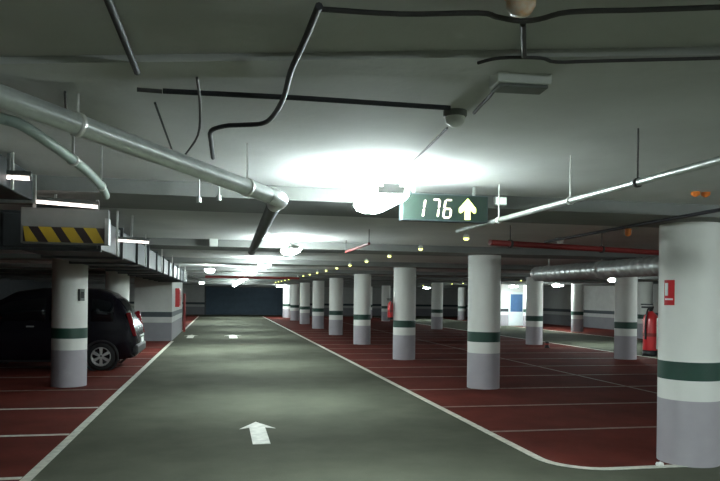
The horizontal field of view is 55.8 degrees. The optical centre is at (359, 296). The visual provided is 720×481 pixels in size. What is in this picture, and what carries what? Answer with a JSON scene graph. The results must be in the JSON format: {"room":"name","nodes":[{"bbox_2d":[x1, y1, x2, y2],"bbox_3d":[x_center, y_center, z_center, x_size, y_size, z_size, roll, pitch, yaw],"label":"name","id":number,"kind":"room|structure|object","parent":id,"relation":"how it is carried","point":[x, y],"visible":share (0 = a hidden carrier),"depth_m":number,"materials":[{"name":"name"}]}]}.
{"room":"parking garage","nodes":[
{"label":"parking garage","id":0,"kind":"room"},
{"bbox_2d":[0,278,51,299],"bbox_3d":[-18.584,0.173,22.995,0.200,2.700,70.500,1,0,-12],"label":"wall","id":1,"kind":"structure","parent":0,"point":[8,287],"depth_m":46.00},
{"bbox_2d":[134,276,182,340],"bbox_3d":[-8.416,0.297,28.799,1.350,2.700,7.000,1,0,-12],"label":"wall","id":2,"kind":"structure","parent":0,"point":[155,300],"depth_m":25.41,"materials":[{"name":"paint"}]},
{"bbox_2d":[175,288,180,306],"bbox_3d":[-7.390,0.035,27.681,0.200,0.750,0.800,1,0,-12],"label":"sign","id":3,"kind":"object","parent":2,"relation":"attached to","point":[177,290],"visible":1,"depth_m":27.29,"materials":[{"name":"red plastic"}]},
{"bbox_2d":[88,284,457,315],"bbox_3d":[-7.929,0.303,61.254,36.400,2.700,0.200,1,0,-12],"label":"wall","id":4,"kind":"structure","parent":0,"point":[195,294],"depth_m":62.58,"materials":[{"name":"paint"}]},
{"bbox_2d":[204,286,282,314],"bbox_3d":[-10.216,0.355,60.644,7.107,2.540,0.080,1,0,-12],"label":"door","id":5,"kind":"structure","parent":4,"relation":"in","point":[219,300],"depth_m":60.59,"materials":[{"name":"blue metal"}]},
{"bbox_2d":[0,0,719,283],"bbox_3d":[-0.834,-1.071,26.619,36.600,0.280,71.100,1,0,-12],"label":"ceiling","id":6,"kind":"structure","parent":0,"point":[524,144],"depth_m":3.38,"materials":[{"name":"concrete"}]},
{"bbox_2d":[0,152,36,203],"bbox_3d":[-2.562,-0.851,3.200,0.980,0.260,4.100,1,0,-12],"label":"duct","id":7,"kind":"object","parent":6,"relation":"hanging from","point":[11,190],"visible":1,"depth_m":4.93,"materials":[{"name":"metal"}]},
{"bbox_2d":[6,153,32,180],"bbox_3d":[-2.385,-0.886,4.614,0.296,0.177,0.040,2,0,-12],"label":"strip light","id":8,"kind":"object","parent":6,"relation":"hanging from","point":[18,175],"visible":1,"depth_m":4.61,"materials":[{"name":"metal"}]},
{"bbox_2d":[0,112,109,199],"bbox_3d":[-1.619,-0.820,3.841,0.211,0.292,1.823,1,0,-4],"label":"pipe","id":9,"kind":"object","parent":6,"relation":"hanging from","point":[18,123],"visible":0.99,"depth_m":3.42,"materials":[{"name":"grey plastic"}]},
{"bbox_2d":[64,91,66,108],"bbox_3d":[-1.402,-0.924,3.236,0.012,0.012,0.367,1,0,-23],"label":"cable","id":10,"kind":"object","parent":6,"relation":"attached to","point":[65,93],"visible":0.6,"depth_m":3.18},
{"bbox_2d":[0,210,186,281],"bbox_3d":[-4.899,-0.745,15.787,0.965,0.530,18.500,1,0,-12],"label":"duct","id":11,"kind":"object","parent":6,"relation":"hanging from","point":[130,258],"visible":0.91,"depth_m":8.33,"materials":[{"name":"metal"}]},
{"bbox_2d":[104,0,139,74],"bbox_3d":[-0.838,-0.917,2.405,0.028,0.028,0.761,1,0,-11],"label":"conduit","id":12,"kind":"object","parent":6,"relation":"attached to","point":[111,8],"visible":1,"depth_m":2.35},
{"bbox_2d":[118,216,149,243],"bbox_3d":[-2.762,-0.813,8.211,0.438,0.332,0.040,1,0,-12],"label":"strip light","id":13,"kind":"object","parent":6,"relation":"hanging from","point":[125,239],"visible":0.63,"depth_m":8.20,"materials":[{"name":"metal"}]},
{"bbox_2d":[0,84,287,254],"bbox_3d":[-1.029,-0.766,6.139,1.144,0.385,6.706,1,0,1],"label":"pipe","id":14,"kind":"object","parent":6,"relation":"hanging from","point":[14,101],"visible":1,"depth_m":3.49,"materials":[{"name":"metal"}]},
{"bbox_2d":[137,87,161,93],"bbox_3d":[-0.938,-0.918,3.029,0.107,0.020,0.020,1,0,-14],"label":"conduit","id":15,"kind":"object","parent":6,"relation":"attached to","point":[147,90],"visible":1,"depth_m":3.02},
{"bbox_2d":[154,102,172,149],"bbox_3d":[-1.077,-0.920,3.749,0.012,0.012,1.066,1,0,-11],"label":"cable","id":16,"kind":"object","parent":6,"relation":"attached to","point":[155,104],"visible":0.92,"depth_m":3.61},
{"bbox_2d":[185,77,200,154],"bbox_3d":[-0.862,-0.896,3.552,0.065,0.012,1.599,1,0,-16],"label":"cable","id":17,"kind":"object","parent":6,"relation":"attached to","point":[197,78],"visible":0.94,"depth_m":3.30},
{"bbox_2d":[196,179,201,202],"bbox_3d":[-1.289,-0.860,5.450,0.044,0.211,0.042,1,0,-12],"label":"rod","id":18,"kind":"object","parent":6,"relation":"hanging from","point":[198,199],"visible":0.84,"depth_m":5.44,"materials":[{"name":"metal"}]},
{"bbox_2d":[209,239,217,246],"bbox_3d":[-2.483,-0.915,11.526,0.140,0.130,0.105,1,0,-12],"label":"junction box","id":19,"kind":"object","parent":6,"relation":"attached to","point":[212,242],"visible":1,"depth_m":11.48,"materials":[{"name":"white plastic"}]},
{"bbox_2d":[216,186,221,200],"bbox_3d":[-1.136,-0.870,5.481,0.044,0.188,0.042,1,0,-12],"label":"rod","id":20,"kind":"object","parent":6,"relation":"hanging from","point":[218,197],"visible":0.84,"depth_m":5.47,"materials":[{"name":"metal"}]},
{"bbox_2d":[9,278,467,286],"bbox_3d":[-5.275,-0.960,48.340,36.000,0.130,1.040,1,0,-12],"label":"ceiling beam","id":21,"kind":"structure","parent":6,"relation":"attached to","point":[9,278],"depth_m":47.47,"materials":[{"name":"concrete"}]},
{"bbox_2d":[34,280,467,287],"bbox_3d":[-6.476,-0.974,54.219,36.000,0.130,1.040,1,0,-12],"label":"ceiling beam","id":22,"kind":"structure","parent":6,"relation":"attached to","point":[34,280],"depth_m":53.28,"materials":[{"name":"concrete"}]},
{"bbox_2d":[205,275,298,279],"bbox_3d":[-4.140,-0.846,26.302,3.600,0.310,0.100,1,0,-12],"label":"pipe","id":23,"kind":"object","parent":6,"relation":"hanging from","point":[206,276],"visible":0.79,"depth_m":26.26,"materials":[{"name":"metal"}]},
{"bbox_2d":[258,258,270,268],"bbox_3d":[-2.405,-0.848,17.062,0.280,0.257,0.730,1,0,-12],"label":"lamp","id":24,"kind":"object","parent":6,"relation":"hanging from","point":[263,265],"visible":1,"depth_m":16.72,"materials":[{"name":"white plastic"}]},
{"bbox_2d":[258,264,270,268],"bbox_3d":[-2.406,-0.766,17.062,0.280,0.094,0.700,1,0,-12],"label":"diffuser","id":25,"kind":"object","parent":24,"relation":"attached to","point":[263,266],"depth_m":16.73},
{"bbox_2d":[208,2,322,159],"bbox_3d":[-0.499,-0.883,3.220,0.246,0.025,2.443,1,0,-23],"label":"cable","id":26,"kind":"object","parent":6,"relation":"attached to","point":[318,7],"visible":1,"depth_m":2.82,"materials":[{"name":"plastic"}]},
{"bbox_2d":[0,253,541,270],"bbox_3d":[0.732,-0.886,18.948,36.000,0.130,1.040,1,0,-12],"label":"ceiling beam","id":27,"kind":"structure","parent":6,"relation":"attached to","point":[3,256],"depth_m":18.10,"materials":[{"name":"concrete"}]},
{"bbox_2d":[88,282,467,288],"bbox_3d":[-7.677,-0.989,60.097,36.000,0.130,1.040,1,0,-12],"label":"ceiling beam","id":28,"kind":"structure","parent":6,"relation":"attached to","point":[88,282],"depth_m":59.26,"materials":[{"name":"concrete"}]},
{"bbox_2d":[0,276,563,286],"bbox_3d":[-4.073,-0.945,42.462,36.000,0.130,1.040,1,0,-12],"label":"ceiling beam","id":29,"kind":"structure","parent":6,"relation":"attached to","point":[29,277],"depth_m":41.49,"materials":[{"name":"concrete"}]},
{"bbox_2d":[281,237,301,254],"bbox_3d":[-1.135,-0.832,11.197,0.280,0.257,0.730,1,0,-12],"label":"lamp","id":30,"kind":"object","parent":6,"relation":"hanging from","point":[291,249],"visible":1,"depth_m":10.86,"materials":[{"name":"white plastic"}]},
{"bbox_2d":[281,247,301,254],"bbox_3d":[-1.136,-0.751,11.197,0.280,0.094,0.700,1,0,-12],"label":"diffuser","id":31,"kind":"object","parent":30,"relation":"attached to","point":[286,250],"depth_m":10.86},
{"bbox_2d":[163,88,450,110],"bbox_3d":[-0.223,-0.910,3.133,1.328,0.025,0.043,1,0,-9],"label":"conduit","id":32,"kind":"object","parent":6,"relation":"attached to","point":[165,90],"visible":1,"depth_m":3.11,"materials":[{"name":"plastic"}]},
{"bbox_2d":[0,273,614,285],"bbox_3d":[-2.872,-0.930,36.584,36.000,0.130,1.040,1,0,-12],"label":"ceiling beam","id":33,"kind":"structure","parent":6,"relation":"attached to","point":[1,274],"depth_m":36.49,"materials":[{"name":"concrete"}]},
{"bbox_2d":[0,263,658,279],"bbox_3d":[-0.470,-0.901,24.826,36.000,0.130,1.040,1,0,-12],"label":"ceiling beam","id":34,"kind":"structure","parent":6,"relation":"attached to","point":[2,265],"depth_m":24.10,"materials":[{"name":"concrete"}]},
{"bbox_2d":[0,269,658,283],"bbox_3d":[-1.671,-0.915,30.705,36.000,0.130,1.040,1,0,-12],"label":"ceiling beam","id":35,"kind":"structure","parent":6,"relation":"attached to","point":[1,270],"depth_m":30.21,"materials":[{"name":"concrete"}]},
{"bbox_2d":[345,229,369,252],"bbox_3d":[-0.053,-0.841,10.511,0.040,0.220,1.933,1,0,-11],"label":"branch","id":36,"kind":"object","parent":6,"relation":"hanging from","point":[368,243],"visible":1,"depth_m":10.16,"materials":[{"name":"red paint"}]},
{"bbox_2d":[0,175,719,227],"bbox_3d":[3.134,-0.857,7.191,36.000,0.130,1.040,1,0,-12],"label":"ceiling beam","id":37,"kind":"structure","parent":6,"relation":"attached to","point":[124,193],"depth_m":6.32,"materials":[{"name":"concrete"}]},
{"bbox_2d":[20,200,110,245],"bbox_3d":[-2.591,-0.662,6.002,0.723,0.399,0.118,1,0,-12],"label":"striped panel","id":38,"kind":"object","parent":37,"relation":"hanging from","point":[62,226],"visible":0.94,"depth_m":5.95,"materials":[{"name":"metal"}]},
{"bbox_2d":[37,194,99,208],"bbox_3d":[-2.564,-0.866,5.720,0.707,0.222,0.040,1,0,-12],"label":"strip light","id":39,"kind":"object","parent":37,"relation":"hanging from","point":[40,200],"visible":0.55,"depth_m":5.73,"materials":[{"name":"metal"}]},
{"bbox_2d":[493,197,506,205],"bbox_3d":[1.291,-0.879,6.260,0.120,0.080,0.046,1,0,-12],"label":"emergency light","id":40,"kind":"object","parent":37,"relation":"attached to","point":[503,200],"visible":0.98,"depth_m":6.24,"materials":[{"name":"white plastic"}]},
{"bbox_2d":[496,197,505,203],"bbox_3d":[1.295,-0.879,6.240,0.100,0.060,0.006,1,0,-12],"label":"diffuser","id":41,"kind":"object","parent":40,"relation":"attached to","point":[502,199],"depth_m":6.24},
{"bbox_2d":[544,208,719,242],"bbox_3d":[2.991,-0.778,7.522,0.036,0.034,4.471,1,0,-9],"label":"conduit","id":42,"kind":"object","parent":37,"relation":"attached to","point":[716,210],"visible":0.87,"depth_m":7.28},
{"bbox_2d":[354,169,408,213],"bbox_3d":[0.154,-0.817,5.286,0.280,0.257,0.730,1,0,-12],"label":"lamp","id":43,"kind":"object","parent":6,"relation":"hanging from","point":[385,196],"visible":1,"depth_m":4.96,"materials":[{"name":"white plastic"}]},
{"bbox_2d":[354,188,408,213],"bbox_3d":[0.153,-0.735,5.286,0.280,0.094,0.700,1,0,-12],"label":"diffuser","id":44,"kind":"object","parent":43,"relation":"attached to","point":[378,200],"depth_m":4.98,"materials":[{"name":"plastic"}]},
{"bbox_2d":[132,237,658,259],"bbox_3d":[1.933,-0.871,13.069,36.000,0.130,1.040,1,0,-12],"label":"ceiling beam","id":45,"kind":"structure","parent":6,"relation":"attached to","point":[155,243],"depth_m":12.44,"materials":[{"name":"concrete"}]},
{"bbox_2d":[411,127,447,162],"bbox_3d":[0.408,-0.902,4.096,0.015,0.012,0.932,1,0,-7],"label":"cable","id":46,"kind":"object","parent":6,"relation":"attached to","point":[446,128],"visible":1,"depth_m":4.01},
{"bbox_2d":[399,184,487,223],"bbox_3d":[0.707,-0.782,5.714,0.755,0.308,0.102,1,0,-12],"label":"number sign","id":47,"kind":"object","parent":6,"relation":"hanging from","point":[417,207],"visible":0.93,"depth_m":5.67,"materials":[{"name":"metal"}]},
{"bbox_2d":[443,108,466,127],"bbox_3d":[0.484,-0.903,3.461,0.120,0.082,0.120,1,0,-12],"label":"smoke detector","id":48,"kind":"object","parent":6,"relation":"attached to","point":[455,117],"visible":0.98,"depth_m":3.42,"materials":[{"name":"white plastic"}]},
{"bbox_2d":[473,91,493,113],"bbox_3d":[0.573,-0.900,3.078,0.038,0.016,0.509,1,0,-1],"label":"cable","id":49,"kind":"object","parent":6,"relation":"attached to","point":[490,95],"visible":0.68,"depth_m":3.13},
{"bbox_2d":[321,4,719,23],"bbox_3d":[0.500,-0.901,2.172,1.258,0.018,0.118,1,0,2],"label":"cable","id":50,"kind":"object","parent":6,"relation":"attached to","point":[492,15],"visible":0.96,"depth_m":2.16,"materials":[{"name":"plastic"}]},
{"bbox_2d":[489,72,551,94],"bbox_3d":[0.666,-0.899,2.828,0.230,0.085,0.115,1,0,-7],"label":"ceiling box","id":51,"kind":"object","parent":6,"relation":"attached to","point":[501,82],"visible":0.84,"depth_m":2.78,"materials":[{"name":"white plastic"}]},
{"bbox_2d":[505,0,535,17],"bbox_3d":[0.491,-0.899,2.073,0.104,0.090,0.104,1,0,-12],"label":"beacon","id":52,"kind":"object","parent":6,"relation":"attached to","point":[516,8],"visible":1,"depth_m":2.05,"materials":[{"name":"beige plastic"}]},
{"bbox_2d":[520,24,526,58],"bbox_3d":[0.576,-0.900,2.393,0.020,0.020,0.305,1,0,14],"label":"conduit","id":53,"kind":"object","parent":6,"relation":"attached to","point":[522,26],"visible":0.79,"depth_m":2.37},
{"bbox_2d":[488,225,658,254],"bbox_3d":[3.476,-0.762,9.608,4.110,0.292,0.104,1,0,-28],"label":"pipe","id":54,"kind":"object","parent":6,"relation":"hanging from","point":[510,243],"visible":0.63,"depth_m":9.25,"materials":[{"name":"metal"}]},
{"bbox_2d":[456,128,719,232],"bbox_3d":[1.523,-0.768,3.831,0.054,0.327,5.700,1,0,-12],"label":"pipe","id":55,"kind":"object","parent":6,"relation":"hanging from","point":[637,182],"visible":1,"depth_m":3.98,"materials":[{"name":"metal"}]},
{"bbox_2d":[530,256,658,280],"bbox_3d":[4.901,-0.625,14.014,0.380,0.530,5.500,1,0,-12],"label":"duct","id":56,"kind":"object","parent":6,"relation":"hanging from","point":[645,266],"visible":0.79,"depth_m":13.67,"materials":[{"name":"silver metal"}]},
{"bbox_2d":[477,56,719,64],"bbox_3d":[0.905,-0.896,2.567,0.915,0.014,0.070,1,0,3],"label":"cable","id":57,"kind":"object","parent":6,"relation":"attached to","point":[546,59],"visible":1,"depth_m":2.56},
{"bbox_2d":[625,227,637,235],"bbox_3d":[3.377,-0.830,8.476,0.162,0.158,0.082,1,0,-12],"label":"fire alarm","id":58,"kind":"object","parent":6,"relation":"attached to","point":[628,231],"visible":0.66,"depth_m":8.44,"materials":[{"name":"orange plastic"}]},
{"bbox_2d":[691,191,710,197],"bbox_3d":[2.978,-0.933,5.944,0.184,0.125,0.082,1,0,-12],"label":"fire alarm","id":59,"kind":"object","parent":6,"relation":"attached to","point":[694,193],"visible":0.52,"depth_m":5.92,"materials":[{"name":"orange plastic"}]},
{"bbox_2d":[31,315,719,480],"bbox_3d":[-0.870,1.839,26.619,36.600,0.200,71.100,1,0,-12],"label":"floor","id":60,"kind":"structure","parent":0,"point":[182,418],"depth_m":9.04,"materials":[{"name":"grey-green floor paint"},{"name":"concrete"},{"name":"white paint"}]},
{"bbox_2d":[0,341,170,480],"bbox_3d":[-10.399,1.621,12.679,11.740,0.004,23.800,1,0,-12],"label":"parking area","id":61,"kind":"object","parent":60,"relation":"on","point":[19,455],"depth_m":10.70,"materials":[{"name":"red paint"}]},
{"bbox_2d":[0,477,21,479],"bbox_3d":[-6.017,1.671,5.817,5.780,0.003,0.085,1,0,-12],"label":"trim","id":62,"kind":"structure","parent":61,"relation":"on","point":[2,478],"depth_m":6.37,"materials":[{"name":"white paint"}]},
{"bbox_2d":[0,434,68,436],"bbox_3d":[-6.428,1.666,7.826,5.780,0.003,0.085,1,0,-12],"label":"trim","id":63,"kind":"structure","parent":61,"relation":"on","point":[32,434],"depth_m":8.30,"materials":[{"name":"white paint"}]},
{"bbox_2d":[0,407,97,409],"bbox_3d":[-6.838,1.661,9.834,5.780,0.003,0.085,1,0,-12],"label":"trim","id":64,"kind":"structure","parent":61,"relation":"on","point":[67,407],"depth_m":10.25,"materials":[{"name":"white paint"}]},
{"bbox_2d":[5,389,117,390],"bbox_3d":[-7.248,1.656,11.843,5.780,0.003,0.085,1,0,-12],"label":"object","id":65,"kind":"structure","parent":61,"relation":"on","point":[74,389],"depth_m":12.16,"materials":[{"name":"white paint"}]},
{"bbox_2d":[0,376,126,377],"bbox_3d":[-7.659,1.651,13.851,5.780,0.003,0.085,1,0,-12],"label":"trim","id":66,"kind":"structure","parent":61,"relation":"on","point":[87,376],"depth_m":14.26,"materials":[{"name":"white paint"}]},
{"bbox_2d":[0,366,138,367],"bbox_3d":[-8.069,1.646,15.860,5.780,0.003,0.085,1,0,-12],"label":"trim","id":67,"kind":"structure","parent":61,"relation":"on","point":[111,366],"depth_m":16.29,"materials":[{"name":"white paint"}]},
{"bbox_2d":[51,258,87,387],"bbox_3d":[-5.492,0.393,12.862,0.634,2.580,0.634,1,0,-12],"label":"column","id":68,"kind":"structure","parent":61,"relation":"on","point":[69,316],"depth_m":12.59,"materials":[{"name":"white paint"}]},
{"bbox_2d":[78,289,84,300],"bbox_3d":[-5.200,-0.034,12.682,0.102,0.220,0.100,1,0,38],"label":"switch box","id":69,"kind":"object","parent":68,"relation":"attached to","point":[81,292],"visible":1,"depth_m":12.65,"materials":[{"name":"black plastic"}]},
{"bbox_2d":[0,288,145,370],"bbox_3d":[-7.373,0.751,16.000,4.338,1.950,2.120,1,0,-12],"label":"car","id":70,"kind":"object","parent":61,"relation":"on","point":[116,331],"visible":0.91,"depth_m":15.36,"materials":[{"name":"paint"}]},
{"bbox_2d":[126,312,136,335],"bbox_3d":[-5.232,0.629,15.577,0.234,0.546,0.085,1,0,-12],"label":"tail light","id":71,"kind":"object","parent":70,"relation":"attached to","point":[130,328],"depth_m":15.54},
{"bbox_2d":[136,311,144,331],"bbox_3d":[-5.570,0.625,17.228,0.234,0.546,0.085,1,0,-12],"label":"tail light","id":72,"kind":"object","parent":70,"relation":"attached to","point":[138,312],"depth_m":17.18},
{"bbox_2d":[105,271,129,300],"bbox_3d":[-6.693,0.378,18.741,0.634,2.580,0.634,1,0,-12],"label":"column","id":73,"kind":"structure","parent":61,"relation":"on","point":[118,283],"depth_m":18.48,"materials":[{"name":"white paint"}]},
{"bbox_2d":[20,341,172,480],"bbox_3d":[-4.649,1.688,13.854,0.100,0.003,23.600,1,0,-12],"label":"trim","id":74,"kind":"structure","parent":60,"relation":"on","point":[31,474],"depth_m":8.64,"materials":[{"name":"white paint"}]},
{"bbox_2d":[183,293,185,331],"bbox_3d":[-8.263,0.749,31.995,0.110,1.800,0.110,1,0,-12],"label":"post","id":75,"kind":"object","parent":60,"relation":"on","point":[184,294],"visible":1,"depth_m":31.95,"materials":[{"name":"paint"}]},
{"bbox_2d":[182,316,197,329],"bbox_3d":[-16.646,1.545,43.247,11.740,0.004,24.600,1,0,-12],"label":"parking area","id":76,"kind":"object","parent":60,"relation":"on","point":[189,319],"depth_m":45.94,"materials":[{"name":"red paint"}]},
{"bbox_2d":[240,422,273,443],"bbox_3d":[-1.299,1.732,8.700,0.470,0.004,1.420,1,0,-12],"label":"painted arrow","id":77,"kind":"object","parent":60,"relation":"on","point":[259,435],"visible":1,"depth_m":8.61,"materials":[{"name":"white paint"}]},
{"bbox_2d":[264,316,672,466],"bbox_3d":[1.535,1.767,33.163,9.470,0.004,51.640,1,0,-12],"label":"parking area","id":78,"kind":"object","parent":60,"relation":"on","point":[622,447],"depth_m":13.05,"materials":[{"name":"red paint"}]},
{"bbox_2d":[283,285,290,317],"bbox_3d":[-5.864,0.388,54.490,0.634,2.580,0.634,1,0,-12],"label":"column","id":79,"kind":"structure","parent":78,"relation":"on","point":[286,290],"depth_m":54.21,"materials":[{"name":"white paint"}]},
{"bbox_2d":[290,284,298,319],"bbox_3d":[-4.663,0.403,48.612,0.634,2.580,0.634,1,0,-12],"label":"column","id":80,"kind":"structure","parent":78,"relation":"on","point":[294,292],"depth_m":48.33,"materials":[{"name":"white paint"}]},
{"bbox_2d":[300,283,309,323],"bbox_3d":[-3.462,0.418,42.733,0.634,2.580,0.634,1,0,-12],"label":"column","id":81,"kind":"structure","parent":78,"relation":"on","point":[304,287],"depth_m":42.46,"materials":[{"name":"white paint"}]},
{"bbox_2d":[312,281,323,328],"bbox_3d":[-2.260,0.432,36.855,0.634,2.580,0.634,1,0,-12],"label":"column","id":82,"kind":"structure","parent":78,"relation":"on","point":[318,286],"depth_m":36.57,"materials":[{"name":"white paint"}]},
{"bbox_2d":[329,278,342,334],"bbox_3d":[-1.088,0.447,30.970,0.634,2.580,0.634,1,0,-12],"label":"column","id":83,"kind":"structure","parent":78,"relation":"on","point":[335,284],"depth_m":30.70,"materials":[{"name":"white paint"}]},
{"bbox_2d":[353,274,370,344],"bbox_3d":[0.083,0.461,25.086,0.634,2.580,0.634,1,0,-12],"label":"column","id":84,"kind":"structure","parent":78,"relation":"on","point":[362,282],"depth_m":24.81,"materials":[{"name":"white paint"}]},
{"bbox_2d":[381,286,389,320],"bbox_3d":[1.885,0.483,49.583,0.634,2.580,0.634,1,0,-12],"label":"column","id":85,"kind":"structure","parent":78,"relation":"on","point":[385,289],"depth_m":49.29,"materials":[{"name":"white paint"}]},
{"bbox_2d":[365,348,441,348],"bbox_3d":[1.128,1.758,23.067,4.510,0.003,0.075,1,0,-12],"label":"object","id":86,"kind":"structure","parent":78,"relation":"on","point":[365,348],"depth_m":23.06,"materials":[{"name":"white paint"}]},
{"bbox_2d":[393,267,415,359],"bbox_3d":[1.255,0.475,19.201,0.634,2.580,0.634,1,0,-12],"label":"column","id":87,"kind":"structure","parent":78,"relation":"on","point":[404,300],"depth_m":18.93,"materials":[{"name":"white paint"}]},
{"bbox_2d":[387,298,393,319],"bbox_3d":[0.857,0.345,19.097,0.174,0.590,0.185,1,0,33],"label":"fire extinguisher","id":88,"kind":"object","parent":87,"relation":"attached to","point":[390,312],"visible":1,"depth_m":19.03,"materials":[{"name":"red metal"}]},
{"bbox_2d":[414,359,453,359],"bbox_3d":[1.929,1.768,19.148,4.510,0.003,0.075,1,0,-12],"label":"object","id":89,"kind":"structure","parent":78,"relation":"on","point":[414,359],"depth_m":19.15,"materials":[{"name":"white paint"}]},
{"bbox_2d":[431,283,442,328],"bbox_3d":[4.287,0.512,37.826,0.634,2.580,0.634,1,0,-12],"label":"column","id":90,"kind":"structure","parent":78,"relation":"on","point":[437,288],"depth_m":37.56,"materials":[{"name":"white paint"}]},
{"bbox_2d":[365,366,512,367],"bbox_3d":[2.329,1.773,17.189,4.510,0.003,0.075,1,0,-12],"label":"parking line","id":91,"kind":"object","parent":78,"relation":"on","point":[466,366],"depth_m":16.84,"materials":[{"name":"white paint"}]},
{"bbox_2d":[384,375,552,377],"bbox_3d":[2.730,1.778,15.229,4.510,0.003,0.075,1,0,-12],"label":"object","id":92,"kind":"structure","parent":78,"relation":"on","point":[509,375],"depth_m":15.12,"materials":[{"name":"white paint"}]},
{"bbox_2d":[262,316,687,469],"bbox_3d":[1.567,1.764,32.634,9.420,0.003,50.690,1,0,-12],"label":"painted line","id":93,"kind":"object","parent":78,"relation":"on","point":[490,433],"depth_m":8.52,"materials":[{"name":"white paint"}]},
{"bbox_2d":[467,255,500,389],"bbox_3d":[2.427,0.490,13.317,0.634,2.580,0.634,1,0,-12],"label":"column","id":94,"kind":"structure","parent":78,"relation":"on","point":[484,271],"depth_m":13.05,"materials":[{"name":"white paint"}]},
{"bbox_2d":[325,318,655,392],"bbox_3d":[1.512,1.763,32.699,0.060,0.003,50.540,1,0,-12],"label":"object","id":95,"kind":"structure","parent":78,"relation":"on","point":[325,318],"depth_m":16.17,"materials":[{"name":"white paint"}]},
{"bbox_2d":[408,386,624,389],"bbox_3d":[3.130,1.783,13.270,4.510,0.003,0.075,1,0,-12],"label":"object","id":96,"kind":"structure","parent":78,"relation":"on","point":[597,386],"depth_m":13.37,"materials":[{"name":"white paint"}]},
{"bbox_2d":[376,317,657,358],"bbox_3d":[6.274,1.821,33.621,0.100,0.003,50.640,1,0,-12],"label":"parking line","id":97,"kind":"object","parent":78,"relation":"on","point":[376,317],"depth_m":25.14,"materials":[{"name":"white paint"}]},
{"bbox_2d":[526,277,542,344],"bbox_3d":[6.690,0.542,26.069,0.634,2.580,0.634,1,0,-12],"label":"column","id":98,"kind":"structure","parent":78,"relation":"on","point":[534,289],"depth_m":25.80,"materials":[{"name":"white paint"}]},
{"bbox_2d":[442,402,656,406],"bbox_3d":[3.531,1.788,11.310,4.510,0.003,0.075,1,0,-12],"label":"trim","id":99,"kind":"structure","parent":78,"relation":"on","point":[629,402],"depth_m":11.24,"materials":[{"name":"white paint"}]},
{"bbox_2d":[491,426,656,431],"bbox_3d":[3.931,1.793,9.351,4.510,0.003,0.075,1,0,-12],"label":"trim","id":100,"kind":"structure","parent":78,"relation":"on","point":[642,426],"depth_m":9.11,"materials":[{"name":"white paint"}]},
{"bbox_2d":[549,358,599,358],"bbox_3d":[6.558,1.825,20.094,4.740,0.003,0.075,1,0,-12],"label":"trim","id":101,"kind":"structure","parent":78,"relation":"on","point":[549,358],"depth_m":20.03,"materials":[{"name":"white paint"}]},
{"bbox_2d":[577,365,621,365],"bbox_3d":[6.958,1.830,18.135,4.740,0.003,0.075,1,0,-12],"label":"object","id":102,"kind":"structure","parent":78,"relation":"on","point":[577,365],"depth_m":18.00,"materials":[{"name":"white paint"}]},
{"bbox_2d":[592,374,634,374],"bbox_3d":[7.359,1.835,16.175,4.740,0.003,0.075,1,0,-12],"label":"trim","id":103,"kind":"structure","parent":78,"relation":"on","point":[592,374],"depth_m":15.87,"materials":[{"name":"white paint"}]},
{"bbox_2d":[614,277,637,359],"bbox_3d":[7.891,0.556,20.190,0.634,2.580,0.634,1,0,-12],"label":"column","id":104,"kind":"structure","parent":78,"relation":"on","point":[626,288],"depth_m":19.92,"materials":[{"name":"white paint"}]},
{"bbox_2d":[656,222,719,467],"bbox_3d":[3.599,0.504,7.432,0.634,2.580,0.634,1,0,-12],"label":"column","id":105,"kind":"structure","parent":78,"relation":"on","point":[688,361],"depth_m":7.16,"materials":[{"name":"white paint"}]},
{"bbox_2d":[641,304,657,355],"bbox_3d":[3.297,0.375,7.713,0.185,0.590,0.173,1,0,1],"label":"fire extinguisher","id":106,"kind":"object","parent":105,"relation":"attached to","point":[650,319],"visible":0.94,"depth_m":7.64,"materials":[{"name":"red metal"}]},
{"bbox_2d":[664,280,674,304],"bbox_3d":[3.319,-0.044,7.301,0.013,0.270,0.133,1,0,-25],"label":"notice","id":107,"kind":"object","parent":105,"relation":"attached to","point":[669,285],"visible":1,"depth_m":7.29,"materials":[{"name":"red plastic"}]},
{"bbox_2d":[500,284,525,325],"bbox_3d":[9.461,0.516,45.823,1.900,2.700,4.000,1,0,-12],"label":"wall","id":108,"kind":"structure","parent":0,"point":[505,289],"depth_m":43.76,"materials":[{"name":"white paint"}]},
{"bbox_2d":[508,292,522,325],"bbox_3d":[10.087,0.798,43.870,1.050,2.150,0.080,1,0,-12],"label":"door","id":109,"kind":"structure","parent":108,"relation":"in","point":[515,309],"depth_m":43.85,"materials":[{"name":"white metal"}]},
{"bbox_2d":[466,284,658,329],"bbox_3d":[16.880,0.606,30.244,0.200,2.700,70.500,1,0,-12],"label":"wall","id":110,"kind":"structure","parent":0,"point":[599,301],"depth_m":42.58,"materials":[{"name":"paint"}]},
{"bbox_2d":[430,317,642,339],"bbox_3d":[13.210,1.909,36.386,4.500,0.004,50.000,1,0,-12],"label":"parking area","id":111,"kind":"object","parent":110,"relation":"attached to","point":[586,330],"depth_m":39.24,"materials":[{"name":"red paint"}]},
{"bbox_2d":[458,288,465,319],"bbox_3d":[8.159,0.560,54.437,0.634,2.580,0.634,1,0,-12],"label":"column","id":112,"kind":"structure","parent":111,"relation":"on","point":[461,291],"depth_m":54.17,"materials":[{"name":"white paint"}]},
{"bbox_2d":[523,285,525,326],"bbox_3d":[10.562,0.589,42.680,0.634,2.580,0.634,1,0,-12],"label":"column","id":113,"kind":"structure","parent":111,"relation":"on","point":[524,286],"depth_m":42.53,"materials":[{"name":"white paint"}]},
{"bbox_2d":[571,284,583,331],"bbox_3d":[11.763,0.604,36.802,0.634,2.580,0.634,1,0,-12],"label":"column","id":114,"kind":"structure","parent":111,"relation":"on","point":[577,290],"depth_m":36.54,"materials":[{"name":"white paint"}]},
{"bbox_2d":[637,282,652,338],"bbox_3d":[12.964,0.618,30.923,0.634,2.580,0.634,1,0,-12],"label":"column","id":115,"kind":"structure","parent":111,"relation":"on","point":[645,289],"depth_m":30.70,"materials":[{"name":"white paint"}]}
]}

